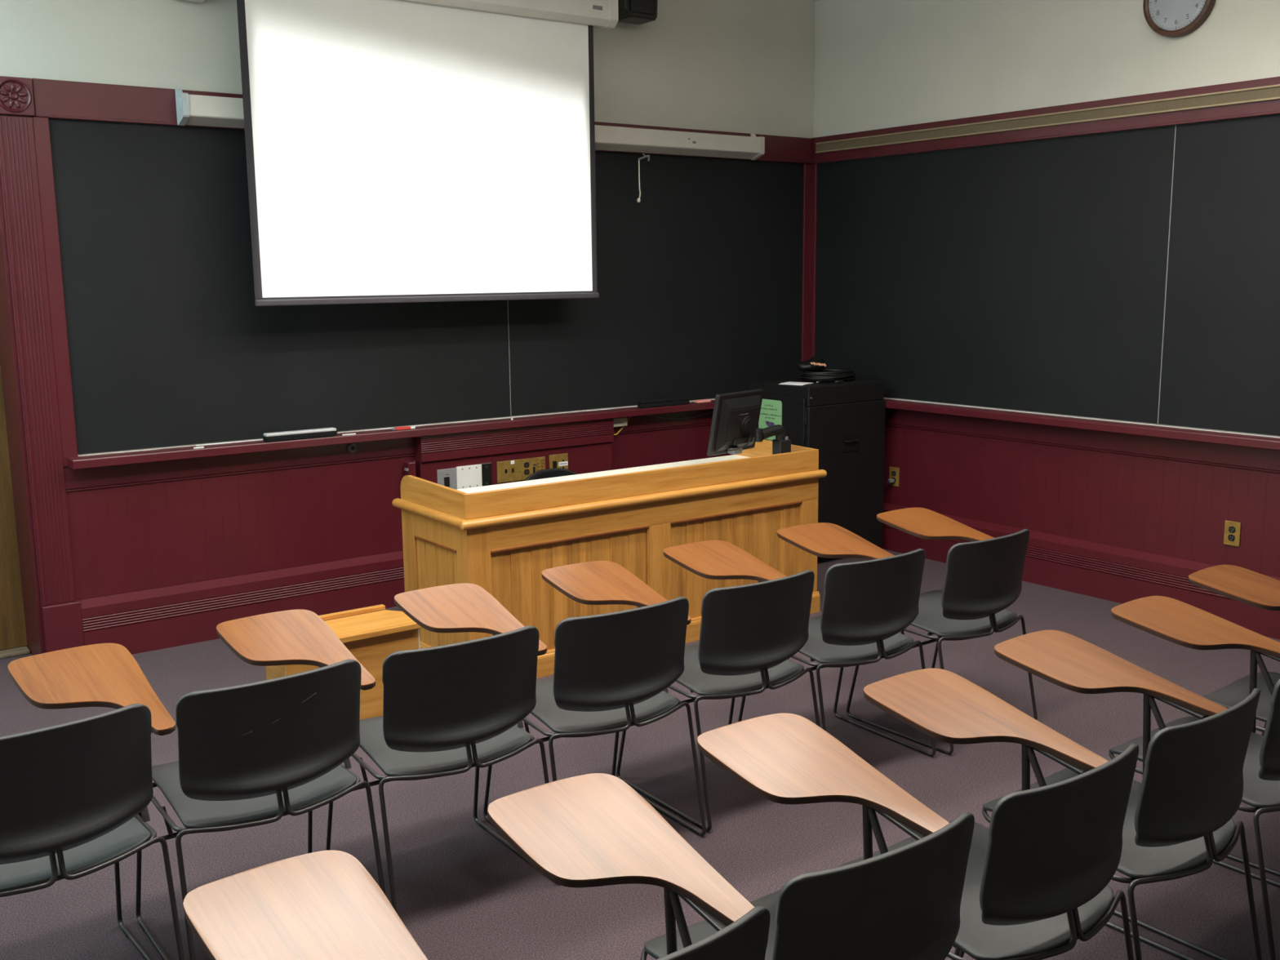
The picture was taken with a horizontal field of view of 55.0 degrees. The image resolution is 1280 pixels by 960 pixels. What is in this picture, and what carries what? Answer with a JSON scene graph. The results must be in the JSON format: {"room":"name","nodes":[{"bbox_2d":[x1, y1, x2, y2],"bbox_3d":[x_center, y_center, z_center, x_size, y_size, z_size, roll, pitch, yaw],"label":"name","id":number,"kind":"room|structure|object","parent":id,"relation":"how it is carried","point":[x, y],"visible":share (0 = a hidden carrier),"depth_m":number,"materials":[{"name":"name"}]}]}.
{"room":"lecture hall","nodes":[
{"label":"lecture hall","id":0,"kind":"room"},
{"bbox_2d":[0,0,814,467],"bbox_3d":[-2.024,-1.040,6.441,7.600,3.585,0.498,-8,12,-36],"label":"wall","id":1,"kind":"structure","parent":0,"point":[740,66],"depth_m":7.36,"materials":[{"name":"paint"}]},
{"bbox_2d":[0,364,27,649],"bbox_3d":[-3.458,-0.350,5.622,0.988,2.475,0.057,-8,12,-36],"label":"door","id":2,"kind":"structure","parent":1,"relation":"in","point":[12,620],"depth_m":6.00,"materials":[{"name":"brown wood"}]},
{"bbox_2d":[0,75,35,116],"bbox_3d":[-2.768,-1.695,5.433,0.164,0.162,0.045,-8,12,-36],"label":"trim","id":3,"kind":"structure","parent":1,"relation":"attached to","point":[16,94],"depth_m":5.43,"materials":[{"name":"red paint"}]},
{"bbox_2d":[0,177,44,655],"bbox_3d":[-3.389,-0.339,5.528,1.026,2.534,0.500,-8,12,-36],"label":"door frame","id":4,"kind":"structure","parent":1,"relation":"attached to","point":[8,353],"depth_m":5.76,"materials":[{"name":"red paint"}]},
{"bbox_2d":[0,115,78,605],"bbox_3d":[-2.736,-0.519,5.655,0.217,2.229,0.030,-8,12,-36],"label":"trim","id":5,"kind":"structure","parent":1,"relation":"attached to","point":[26,166],"depth_m":5.62,"materials":[{"name":"red paint"}]},
{"bbox_2d":[40,600,84,653],"bbox_3d":[-2.737,0.733,5.843,0.168,0.302,0.050,-8,12,-36],"label":"trim","id":6,"kind":"structure","parent":1,"relation":"attached to","point":[62,623],"depth_m":5.81,"materials":[{"name":"red paint"}]},
{"bbox_2d":[180,0,204,3],"bbox_3d":[-2.129,-2.325,5.805,0.136,0.120,0.054,-8,12,-36],"label":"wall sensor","id":7,"kind":"object","parent":1,"relation":"attached to","point":[194,1],"visible":1,"depth_m":5.83,"materials":[{"name":"white plastic"}]},
{"bbox_2d":[79,550,404,654],"bbox_3d":[-0.750,0.468,7.289,4.777,0.303,0.052,-8,12,-36],"label":"baseboard","id":8,"kind":"structure","parent":1,"relation":"attached to","point":[144,620],"depth_m":6.28,"materials":[{"name":"red paint"}]},
{"bbox_2d":[67,399,715,469],"bbox_3d":[-0.753,-0.331,7.112,4.727,0.048,0.125,-8,12,-36],"label":"chalk tray","id":9,"kind":"object","parent":1,"relation":"attached to","point":[81,462],"visible":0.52,"depth_m":6.55,"materials":[{"name":"red paint"}]},
{"bbox_2d":[262,427,337,442],"bbox_3d":[-1.752,-0.234,6.351,0.380,0.042,0.050,-8,12,-36],"label":"eraser","id":10,"kind":"object","parent":9,"relation":"on","point":[324,432],"visible":1,"depth_m":6.33,"materials":[{"name":"black fabric"}]},
{"bbox_2d":[391,426,415,430],"bbox_3d":[-1.290,-0.282,6.702,0.133,0.013,0.034,-8,12,-36],"label":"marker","id":11,"kind":"object","parent":9,"relation":"on","point":[403,427],"visible":1,"depth_m":6.68,"materials":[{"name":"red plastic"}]},
{"bbox_2d":[637,396,689,408],"bbox_3d":[0.149,-0.487,7.735,0.380,0.042,0.050,-8,12,-36],"label":"eraser","id":12,"kind":"object","parent":9,"relation":"on","point":[675,401],"visible":1,"depth_m":7.71,"materials":[{"name":"black fabric"}]},
{"bbox_2d":[648,411,713,419],"bbox_3d":[0.301,-0.425,7.939,0.701,0.058,0.005,-8,12,-36],"label":"loose cable","id":13,"kind":"object","parent":9,"relation":"hanging from","point":[711,411],"visible":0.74,"depth_m":7.91,"materials":[{"name":"grey plastic"}]},
{"bbox_2d":[694,399,711,403],"bbox_3d":[0.405,-0.509,7.936,0.110,0.016,0.034,-8,12,-36],"label":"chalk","id":14,"kind":"object","parent":9,"relation":"on","point":[702,400],"visible":1,"depth_m":7.92,"materials":[{"name":"pink"}]},
{"bbox_2d":[63,408,731,599],"bbox_3d":[-0.755,0.003,7.233,4.836,0.640,0.016,-8,12,-36],"label":"wainscot","id":15,"kind":"structure","parent":1,"relation":"attached to","point":[152,525],"depth_m":6.32,"materials":[{"name":"red paint"}]},
{"bbox_2d":[347,443,356,453],"bbox_3d":[-1.540,-0.171,6.593,0.048,0.048,0.020,-8,12,-36],"label":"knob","id":16,"kind":"object","parent":15,"relation":"attached to","point":[352,447],"visible":1,"depth_m":6.59,"materials":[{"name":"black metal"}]},
{"bbox_2d":[404,461,416,476],"bbox_3d":[-1.272,-0.020,6.796,0.054,0.160,0.056,-8,12,-36],"label":"box","id":17,"kind":"object","parent":15,"relation":"attached to","point":[410,466],"visible":0.39,"depth_m":6.77,"materials":[{"name":"red paint"}]},
{"bbox_2d":[613,417,630,435],"bbox_3d":[-0.119,-0.336,7.615,0.179,0.113,0.046,-8,12,-36],"label":"cable box","id":18,"kind":"object","parent":15,"relation":"attached to","point":[618,422],"visible":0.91,"depth_m":7.59,"materials":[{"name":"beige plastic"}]},
{"bbox_2d":[31,78,812,164],"bbox_3d":[-0.773,-1.962,6.898,4.810,0.167,0.025,-8,12,-36],"label":"trim","id":19,"kind":"structure","parent":1,"relation":"attached to","point":[53,99],"depth_m":5.73,"materials":[{"name":"red paint"}]},
{"bbox_2d":[48,118,803,453],"bbox_3d":[-0.776,-1.126,7.043,4.687,1.530,0.005,-8,12,-36],"label":"chalkboard","id":20,"kind":"object","parent":1,"relation":"attached to","point":[700,278],"visible":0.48,"depth_m":6.62,"materials":[{"name":"black stone"}]},
{"bbox_2d":[236,0,618,306],"bbox_3d":[-1.188,-1.762,6.402,2.412,1.653,0.363,-8,12,-36],"label":"projection screen","id":21,"kind":"object","parent":1,"relation":"attached to","point":[411,151],"visible":1,"depth_m":6.31,"materials":[{"name":"white fabric"}]},
{"bbox_2d":[174,88,764,202],"bbox_3d":[-0.701,-1.814,6.898,3.663,0.464,0.104,-8,12,-36],"label":"case","id":22,"kind":"object","parent":1,"relation":"attached to","point":[191,109],"visible":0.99,"depth_m":7.33,"materials":[{"name":"white metal"}]},
{"bbox_2d":[413,418,613,484],"bbox_3d":[-0.704,0.152,7.247,1.296,0.940,0.094,-8,12,-36],"label":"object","id":23,"kind":"structure","parent":1,"relation":"attached to","point":[588,444],"depth_m":7.14,"materials":[{"name":"red paint"}]},
{"bbox_2d":[436,467,457,489],"bbox_3d":[-1.080,0.002,6.898,0.119,0.130,0.012,-8,12,-36],"label":"switch plate","id":24,"kind":"object","parent":23,"relation":"attached to","point":[446,477],"visible":0.66,"depth_m":6.89,"materials":[{"name":"metal"}]},
{"bbox_2d":[456,463,482,488],"bbox_3d":[-0.968,-0.015,6.978,0.158,0.135,0.014,-8,12,-36],"label":"blank plate","id":25,"kind":"object","parent":23,"relation":"attached to","point":[468,476],"visible":0.88,"depth_m":6.97,"materials":[{"name":"white plastic"}]},
{"bbox_2d":[480,462,492,486],"bbox_3d":[-0.878,-0.030,7.046,0.066,0.134,0.009,-8,12,-36],"label":"blank plate","id":26,"kind":"object","parent":23,"relation":"attached to","point":[486,467],"visible":0.87,"depth_m":7.04,"materials":[{"name":"black plastic"}]},
{"bbox_2d":[496,456,545,483],"bbox_3d":[-0.688,-0.060,7.178,0.327,0.124,0.018,-8,12,-36],"label":"control panel","id":27,"kind":"object","parent":23,"relation":"attached to","point":[515,469],"visible":0.85,"depth_m":7.17,"materials":[{"name":"gold metal"}]},
{"bbox_2d":[524,462,529,475],"bbox_3d":[-0.662,-0.067,7.198,0.033,0.075,0.004,-8,12,-36],"label":"receptacle","id":28,"kind":"object","parent":27,"relation":"attached to","point":[526,464],"depth_m":7.20,"materials":[{"name":"grey plastic"}]},
{"bbox_2d":[549,453,568,469],"bbox_3d":[-0.482,-0.090,7.331,0.131,0.129,0.013,-8,12,-36],"label":"plate","id":29,"kind":"object","parent":23,"relation":"attached to","point":[558,460],"visible":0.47,"depth_m":7.33,"materials":[{"name":"gold metal"}]},
{"bbox_2d":[617,0,657,24],"bbox_3d":[-0.052,-2.815,7.177,0.250,0.268,0.226,-8,12,-36],"label":"loudspeaker","id":30,"kind":"object","parent":1,"relation":"attached to","point":[629,11],"visible":0.88,"depth_m":7.11,"materials":[{"name":"black plastic"}]},
{"bbox_2d":[630,0,654,14],"bbox_3d":[0.015,-2.805,7.091,0.175,0.220,0.008,-8,12,-36],"label":"grille","id":31,"kind":"object","parent":30,"relation":"attached to","point":[637,6],"depth_m":7.10,"materials":[{"name":"black plastic"}]},
{"bbox_2d":[800,163,817,375],"bbox_3d":[1.159,-1.373,8.424,0.091,1.539,0.051,-8,12,-36],"label":"trim","id":32,"kind":"structure","parent":1,"relation":"attached to","point":[808,294],"depth_m":8.40,"materials":[{"name":"red paint"}]},
{"bbox_2d":[0,548,1279,959],"bbox_3d":[0.539,1.323,3.353,7.600,0.100,9.150,-8,12,-36],"label":"floor","id":33,"kind":"structure","parent":0,"point":[461,892],"depth_m":4.12,"materials":[{"name":"carpet"}]},
{"bbox_2d":[0,645,30,658],"bbox_3d":[-3.428,0.888,5.804,0.986,0.022,0.130,-8,12,-36],"label":"threshold","id":34,"kind":"object","parent":33,"relation":"on","point":[20,651],"visible":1,"depth_m":6.02,"materials":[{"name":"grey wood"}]},
{"bbox_2d":[0,643,184,959],"bbox_3d":[-1.527,0.915,3.162,0.635,0.809,0.727,-8,12,-39],"label":"chair","id":35,"kind":"object","parent":33,"relation":"on","point":[73,794],"visible":1,"depth_m":2.93,"materials":[{"name":"grey plastic"}]},
{"bbox_2d":[135,608,386,959],"bbox_3d":[-1.086,0.854,3.499,0.635,0.809,0.727,-8,12,-37],"label":"chair","id":36,"kind":"object","parent":33,"relation":"on","point":[260,753],"visible":0.98,"depth_m":3.21,"materials":[{"name":"grey plastic"}]},
{"bbox_2d":[182,849,427,959],"bbox_3d":[-0.578,1.123,1.871,0.635,0.809,0.727,-8,12,-37],"label":"chair","id":37,"kind":"object","parent":33,"relation":"on","point":[322,904],"visible":1,"depth_m":2.07,"materials":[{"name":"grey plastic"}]},
{"bbox_2d":[265,604,422,719],"bbox_3d":[-1.199,0.790,4.969,0.611,0.448,0.298,-8,12,-36],"label":"lectern","id":38,"kind":"object","parent":33,"relation":"on","point":[371,637],"visible":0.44,"depth_m":4.93,"materials":[{"name":"brown wood"}]},
{"bbox_2d":[325,582,549,915],"bbox_3d":[-0.624,0.797,3.808,0.635,0.809,0.727,-7,12,-34],"label":"chair","id":39,"kind":"object","parent":33,"relation":"on","point":[455,708],"visible":0.92,"depth_m":3.51,"materials":[{"name":"grey plastic"}]},
{"bbox_2d":[524,467,577,480],"bbox_3d":[-0.336,0.334,6.781,0.621,0.729,0.604,-8,12,-36],"label":"office chair","id":40,"kind":"object","parent":33,"relation":"on","point":[557,472],"visible":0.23,"depth_m":6.93,"materials":[{"name":"black fabric"}]},
{"bbox_2d":[483,560,706,835],"bbox_3d":[-0.170,0.741,4.116,0.635,0.809,0.727,-7,11,-33],"label":"chair","id":41,"kind":"object","parent":33,"relation":"on","point":[614,672],"visible":0.91,"depth_m":3.82,"materials":[{"name":"grey plastic"}]},
{"bbox_2d":[391,440,826,678],"bbox_3d":[-0.086,0.341,6.216,2.177,0.897,0.702,-8,12,-36],"label":"desk","id":42,"kind":"object","parent":33,"relation":"on","point":[499,539],"visible":0.7,"depth_m":5.78,"materials":[{"name":"brown wood"}]},
{"bbox_2d":[755,424,791,454],"bbox_3d":[0.689,-0.173,6.484,0.240,0.230,0.077,-8,12,-36],"label":"monitor stand","id":43,"kind":"object","parent":42,"relation":"on","point":[781,444],"visible":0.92,"depth_m":6.49,"materials":[{"name":"black plastic"}]},
{"bbox_2d":[706,388,763,456],"bbox_3d":[0.509,-0.298,6.395,0.115,0.325,0.386,8,13,41],"label":"monitor","id":44,"kind":"object","parent":43,"relation":"attached to","point":[735,415],"visible":1,"depth_m":6.33,"materials":[{"name":"black plastic"}]},
{"bbox_2d":[487,773,770,959],"bbox_3d":[-0.117,1.062,2.206,0.635,0.809,0.727,-7,12,-35],"label":"chair","id":45,"kind":"object","parent":33,"relation":"on","point":[593,829],"visible":1,"depth_m":2.32,"materials":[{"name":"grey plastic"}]},
{"bbox_2d":[616,540,820,831],"bbox_3d":[0.273,0.682,4.439,0.635,0.809,0.727,-7,12,-35],"label":"chair","id":46,"kind":"object","parent":33,"relation":"on","point":[749,634],"visible":0.91,"depth_m":4.14,"materials":[{"name":"grey plastic"}]},
{"bbox_2d":[640,712,974,959],"bbox_3d":[0.310,1.000,2.547,0.635,0.809,0.727,-7,12,-34],"label":"chair","id":47,"kind":"object","parent":33,"relation":"on","point":[903,903],"visible":0.92,"depth_m":2.31,"materials":[{"name":"grey plastic"}]},
{"bbox_2d":[749,368,885,563],"bbox_3d":[1.138,-0.109,7.941,0.699,1.188,0.586,-8,12,-36],"label":"base cabinet","id":48,"kind":"object","parent":33,"relation":"on","point":[845,421],"depth_m":7.73,"materials":[{"name":"black metal"}]},
{"bbox_2d":[758,399,782,440],"bbox_3d":[0.818,-0.368,7.743,0.001,0.276,0.214,-8,12,-36],"label":"notice","id":49,"kind":"object","parent":48,"relation":"attached to","point":[771,413],"visible":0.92,"depth_m":7.74,"materials":[{"name":"green paper"}]},
{"bbox_2d":[765,421,774,426],"bbox_3d":[0.818,-0.350,7.746,0.001,0.039,0.090,-8,12,-36],"label":"picture","id":50,"kind":"object","parent":49,"relation":"attached to","point":[768,424],"depth_m":7.75,"materials":[{"name":"purple paper"}]},
{"bbox_2d":[778,381,813,385],"bbox_3d":[0.981,-0.603,7.686,0.184,0.008,0.137,7,12,39],"label":"paper stack","id":51,"kind":"object","parent":48,"relation":"on","point":[788,382],"visible":1,"depth_m":7.66,"materials":[{"name":"white paper"}]},
{"bbox_2d":[796,355,826,370],"bbox_3d":[1.129,-0.758,7.958,0.268,0.090,0.157,-8,12,-36],"label":"pouch","id":52,"kind":"object","parent":48,"relation":"on","point":[815,362],"visible":1,"depth_m":7.90,"materials":[{"name":"black fabric"}]},
{"bbox_2d":[737,522,935,756],"bbox_3d":[0.730,0.624,4.754,0.635,0.809,0.727,-7,11,-33],"label":"chair","id":53,"kind":"object","parent":33,"relation":"on","point":[866,606],"visible":0.84,"depth_m":4.45,"materials":[{"name":"grey plastic"}]},
{"bbox_2d":[846,507,1037,754],"bbox_3d":[1.210,0.568,5.061,0.635,0.809,0.727,-8,12,-36],"label":"chair","id":54,"kind":"object","parent":33,"relation":"on","point":[983,578],"visible":0.86,"depth_m":4.77,"materials":[{"name":"grey plastic"}]},
{"bbox_2d":[835,668,1138,959],"bbox_3d":[0.752,0.942,2.864,0.635,0.809,0.727,-8,12,-36],"label":"chair","id":55,"kind":"object","parent":33,"relation":"on","point":[1036,882],"visible":0.78,"depth_m":2.58,"materials":[{"name":"grey plastic"}]},
{"bbox_2d":[959,630,1262,959],"bbox_3d":[1.183,0.882,3.197,0.635,0.809,0.727,-8,12,-37],"label":"chair","id":56,"kind":"object","parent":33,"relation":"on","point":[1178,820],"visible":0.82,"depth_m":2.92,"materials":[{"name":"grey plastic"}]},
{"bbox_2d":[1108,595,1279,959],"bbox_3d":[1.647,0.817,3.557,0.635,0.809,0.727,-8,12,-38],"label":"chair","id":57,"kind":"object","parent":33,"relation":"on","point":[1175,621],"visible":0.59,"depth_m":3.61,"materials":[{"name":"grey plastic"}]},
{"bbox_2d":[1187,564,1279,876],"bbox_3d":[2.069,0.745,3.959,0.635,0.809,0.727,-8,12,-39],"label":"chair","id":58,"kind":"object","parent":33,"relation":"on","point":[1244,585],"visible":0.57,"depth_m":4.09,"materials":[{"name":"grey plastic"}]},
{"bbox_2d":[813,0,1279,437],"bbox_3d":[3.650,-0.905,5.296,0.148,3.585,9.100,-8,12,-36],"label":"wall","id":59,"kind":"structure","parent":0,"point":[878,64],"depth_m":7.03,"materials":[{"name":"paint"}]},
{"bbox_2d":[811,76,1279,164],"bbox_3d":[3.005,-1.828,5.861,0.028,0.171,6.200,-8,12,-36],"label":"trim","id":60,"kind":"structure","parent":59,"relation":"attached to","point":[1266,107],"depth_m":6.75,"materials":[{"name":"red paint"}]},
{"bbox_2d":[815,84,1279,153],"bbox_3d":[2.980,-1.843,5.865,0.014,0.067,6.040,-8,12,-36],"label":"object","id":61,"kind":"object","parent":59,"relation":"attached to","point":[1270,92],"visible":1,"depth_m":6.72,"materials":[{"name":"beige"}]},
{"bbox_2d":[815,114,1279,435],"bbox_3d":[3.038,-0.987,5.989,0.005,1.530,6.148,-8,12,-36],"label":"chalkboard","id":62,"kind":"object","parent":59,"relation":"attached to","point":[1130,275],"visible":0.94,"depth_m":6.83,"materials":[{"name":"black stone"}]},
{"bbox_2d":[877,502,1279,639],"bbox_3d":[3.020,0.603,6.263,0.052,0.303,6.200,-8,12,-36],"label":"baseboard","id":63,"kind":"structure","parent":59,"relation":"attached to","point":[1119,575],"depth_m":6.82,"materials":[{"name":"red paint"}]},
{"bbox_2d":[883,408,1279,577],"bbox_3d":[3.035,0.143,6.188,0.016,0.634,6.180,-8,12,-36],"label":"wainscot","id":64,"kind":"structure","parent":59,"relation":"attached to","point":[1174,498],"depth_m":6.85,"materials":[{"name":"red paint"}]},
{"bbox_2d":[888,466,899,486],"bbox_3d":[1.659,-0.022,8.041,0.010,0.124,0.082,-8,12,-36],"label":"wall outlet","id":65,"kind":"object","parent":64,"relation":"attached to","point":[894,473],"visible":1,"depth_m":8.03,"materials":[{"name":"gold metal"}]},
{"bbox_2d":[884,478,894,484],"bbox_3d":[1.619,0.016,8.032,0.084,0.045,0.042,0,10,1],"label":"plug","id":66,"kind":"object","parent":65,"relation":"attached to","point":[891,480],"visible":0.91,"depth_m":8.02,"materials":[{"name":"grey plastic"}]},
{"bbox_2d":[891,471,895,481],"bbox_3d":[1.657,-0.022,8.040,0.004,0.075,0.033,-8,12,-36],"label":"receptacle","id":67,"kind":"object","parent":65,"relation":"attached to","point":[893,473],"depth_m":8.04,"materials":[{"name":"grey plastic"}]},
{"bbox_2d":[1223,520,1240,546],"bbox_3d":[3.005,0.272,6.247,0.010,0.124,0.082,-8,12,-36],"label":"wall outlet","id":68,"kind":"object","parent":64,"relation":"attached to","point":[1232,529],"visible":1,"depth_m":6.24,"materials":[{"name":"gold metal"}]},
{"bbox_2d":[1227,526,1235,541],"bbox_3d":[3.003,0.272,6.245,0.004,0.075,0.033,-8,12,-36],"label":"receptacle","id":69,"kind":"object","parent":68,"relation":"attached to","point":[1231,530],"depth_m":6.24,"materials":[{"name":"grey plastic"}]},
{"bbox_2d":[883,398,1279,450],"bbox_3d":[3.011,-0.192,6.067,0.125,0.046,6.102,-8,12,-36],"label":"chalk tray","id":70,"kind":"object","parent":59,"relation":"attached to","point":[1142,429],"visible":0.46,"depth_m":6.70,"materials":[{"name":"red paint"}]},
{"bbox_2d":[1142,0,1216,37],"bbox_3d":[2.696,-2.415,6.159,0.048,0.376,0.376,-8,12,-36],"label":"wall clock","id":71,"kind":"object","parent":59,"relation":"attached to","point":[1166,18],"visible":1,"depth_m":6.16,"materials":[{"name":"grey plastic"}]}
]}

